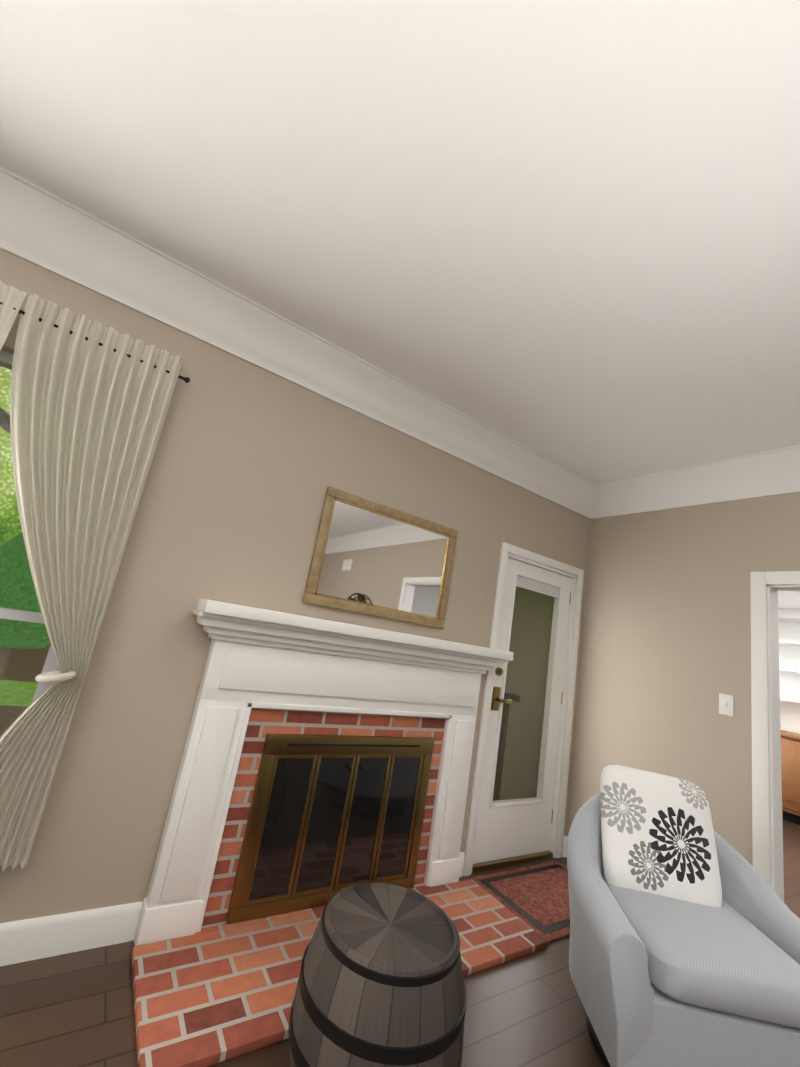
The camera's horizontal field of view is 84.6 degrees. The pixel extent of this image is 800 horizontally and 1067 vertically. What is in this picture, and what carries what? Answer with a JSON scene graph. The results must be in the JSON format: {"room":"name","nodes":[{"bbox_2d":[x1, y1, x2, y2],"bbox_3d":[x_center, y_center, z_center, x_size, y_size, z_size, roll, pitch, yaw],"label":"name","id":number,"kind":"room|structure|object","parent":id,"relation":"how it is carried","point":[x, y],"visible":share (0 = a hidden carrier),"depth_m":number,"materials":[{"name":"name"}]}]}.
{"room":"living room","nodes":[
{"label":"living room","id":0,"kind":"room"},
{"bbox_2d":[0,249,590,922],"bbox_3d":[-1.285,0.144,1.806,6.440,2.720,0.150,17,-15,-31],"label":"wall","id":1,"kind":"structure","parent":0,"point":[250,463],"depth_m":2.00,"materials":[{"name":"beige paint"}]},
{"bbox_2d":[0,350,57,732],"bbox_3d":[-2.054,0.000,1.293,1.882,1.720,0.185,17,-15,-31],"label":"window","id":2,"kind":"structure","parent":1,"relation":"in","point":[6,361],"depth_m":1.69,"materials":[{"name":"grey"}]},
{"bbox_2d":[0,901,142,965],"bbox_3d":[-2.482,1.063,0.812,3.570,0.125,0.016,17,-15,-31],"label":"baseboard","id":3,"kind":"structure","parent":1,"relation":"attached to","point":[25,940],"depth_m":1.60,"materials":[{"name":"white wood"}]},
{"bbox_2d":[0,281,189,870],"bbox_3d":[-2.022,-0.102,1.140,2.322,1.960,0.192,17,-15,-31],"label":"curtain","id":4,"kind":"object","parent":1,"relation":"attached to","point":[90,400],"visible":1,"depth_m":1.64,"materials":[{"name":"beige fabric"}]},
{"bbox_2d":[0,166,599,517],"bbox_3d":[-0.937,-1.043,2.001,6.000,0.235,0.130,17,-15,-31],"label":"crown molding","id":5,"kind":"structure","parent":1,"relation":"attached to","point":[52,232],"depth_m":2.12,"materials":[{"name":"white wood"}]},
{"bbox_2d":[303,486,457,628],"bbox_3d":[-0.062,0.164,2.505,0.910,0.620,0.030,17,-15,-31],"label":"framed mirror","id":6,"kind":"object","parent":1,"relation":"attached to","point":[370,557],"visible":0.98,"depth_m":2.47,"materials":[{"name":"gold metal"}]},
{"bbox_2d":[473,557,571,863],"bbox_3d":[0.902,1.186,3.075,0.776,1.926,0.105,17,-15,-31],"label":"door","id":7,"kind":"structure","parent":1,"relation":"in","point":[512,828],"depth_m":3.05,"materials":[{"name":"white wood"}]},
{"bbox_2d":[463,542,583,875],"bbox_3d":[0.874,1.164,3.112,0.920,2.040,0.168,17,-15,-31],"label":"door frame","id":8,"kind":"structure","parent":1,"relation":"attached to","point":[575,574],"depth_m":3.08,"materials":[{"name":"white painted wood"}]},
{"bbox_2d":[0,819,799,1066],"bbox_3d":[2.347,1.733,-0.417,10.920,0.100,8.740,17,-15,-31],"label":"floor","id":9,"kind":"structure","parent":0,"point":[74,1009],"depth_m":1.51,"materials":[{"name":"brown wood"}]},
{"bbox_2d":[131,598,547,1066],"bbox_3d":[-0.100,1.123,2.018,1.820,1.320,0.619,17,-15,-31],"label":"fireplace","id":10,"kind":"object","parent":9,"relation":"on","point":[322,762],"visible":0.98,"depth_m":2.00,"materials":[{"name":"wood"}]},
{"bbox_2d":[288,883,466,1066],"bbox_3d":[-0.064,1.423,1.322,0.516,0.454,0.516,17,-15,-31],"label":"barrel","id":11,"kind":"object","parent":9,"relation":"on","point":[380,982],"visible":1,"depth_m":1.19,"materials":[{"name":"grey wood"}]},
{"bbox_2d":[493,693,519,800],"bbox_3d":[0.035,1.564,3.130,2.190,1.000,0.080,17,-15,-31],"label":"rail","id":12,"kind":"object","parent":9,"relation":"on","point":[502,739],"depth_m":3.63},
{"bbox_2d":[469,861,569,942],"bbox_3d":[0.880,2.089,2.542,0.800,0.015,0.550,17,-15,-31],"label":"rug","id":13,"kind":"object","parent":9,"relation":"on","point":[535,897],"visible":0.52,"depth_m":2.49,"materials":[{"name":"red carpet"}]},
{"bbox_2d":[567,765,799,1066],"bbox_3d":[1.073,1.470,1.702,0.839,0.905,0.778,9,-13,4],"label":"chair","id":14,"kind":"object","parent":9,"relation":"on","point":[684,948],"visible":1,"depth_m":1.52,"materials":[{"name":"fabric"}]},
{"bbox_2d":[778,608,799,824],"bbox_3d":[5.315,2.030,4.460,0.596,2.429,3.549,17,-15,-31],"label":"built-in bookshelf","id":15,"kind":"object","parent":9,"relation":"on","point":[789,644],"visible":0.25,"depth_m":5.50,"materials":[{"name":"white wood"}]},
{"bbox_2d":[0,0,799,484],"bbox_3d":[1.195,-1.577,-1.171,6.560,0.120,8.140,17,-15,-31],"label":"ceiling","id":16,"kind":"structure","parent":0,"point":[564,232],"depth_m":1.41,"materials":[{"name":"white paint"}]},
{"bbox_2d":[499,492,799,866],"bbox_3d":[3.432,0.644,0.423,0.120,2.720,8.740,17,-15,-31],"label":"wall","id":17,"kind":"structure","parent":0,"point":[665,657],"depth_m":2.93,"materials":[{"name":"beige paint"}]},
{"bbox_2d":[562,836,567,856],"bbox_3d":[1.468,2.159,2.660,0.020,0.125,1.085,17,-15,-31],"label":"baseboard","id":18,"kind":"structure","parent":17,"relation":"attached to","point":[564,853],"depth_m":3.09,"materials":[{"name":"white wood"}]},
{"bbox_2d":[589,444,799,518],"bbox_3d":[3.700,-0.611,0.380,0.130,0.235,7.840,17,-15,-31],"label":"crown molding","id":19,"kind":"structure","parent":17,"relation":"attached to","point":[776,471],"depth_m":2.90,"materials":[{"name":"white wood"}]},
{"bbox_2d":[719,693,733,715],"bbox_3d":[1.899,0.998,2.561,0.012,0.115,0.072,17,-15,-31],"label":"switch plate","id":20,"kind":"object","parent":17,"relation":"attached to","point":[726,704],"visible":1,"depth_m":2.56,"materials":[{"name":"white plastic"}]},
{"bbox_2d":[750,571,799,901],"bbox_3d":[2.414,1.145,1.796,0.156,2.015,1.560,17,-15,-31],"label":"trim","id":21,"kind":"structure","parent":17,"relation":"attached to","point":[767,827],"depth_m":2.40,"materials":[{"name":"white wood"}]},
{"bbox_2d":[778,591,799,608],"bbox_3d":[4.408,0.308,3.396,4.360,0.120,4.940,17,-15,-31],"label":"ceiling","id":22,"kind":"structure","parent":0,"point":[789,599],"depth_m":5.08,"materials":[{"name":"white paint"}]},
{"label":"outside","id":23,"kind":"structure","parent":0,"visible":0},
{"bbox_2d":[0,366,21,546],"bbox_3d":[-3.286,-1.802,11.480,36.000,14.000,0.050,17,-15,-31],"label":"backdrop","id":24,"kind":"structure","parent":23,"point":[7,480],"depth_m":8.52,"materials":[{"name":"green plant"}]},
{"bbox_2d":[0,643,50,736],"bbox_3d":[-1.919,2.726,7.037,36.000,0.812,7.990,17,-15,-31],"label":"ground","id":25,"kind":"structure","parent":23,"point":[19,676],"depth_m":4.15,"materials":[{"name":"green plant"}]},
{"bbox_2d":[0,407,10,434],"bbox_3d":[-3.646,-0.649,4.722,3.872,4.331,0.729,17,-15,-31],"label":"tree","id":26,"kind":"object","parent":25,"relation":"on","point":[5,425],"depth_m":4.59,"materials":[{"name":"green plant"}]},
{"bbox_2d":[0,532,50,648],"bbox_3d":[-4.138,1.106,6.617,15.262,2.212,2.668,17,-15,-31],"label":"hedge","id":27,"kind":"object","parent":25,"relation":"on","point":[6,568],"depth_m":5.66,"materials":[{"name":"green plant"}]}
]}

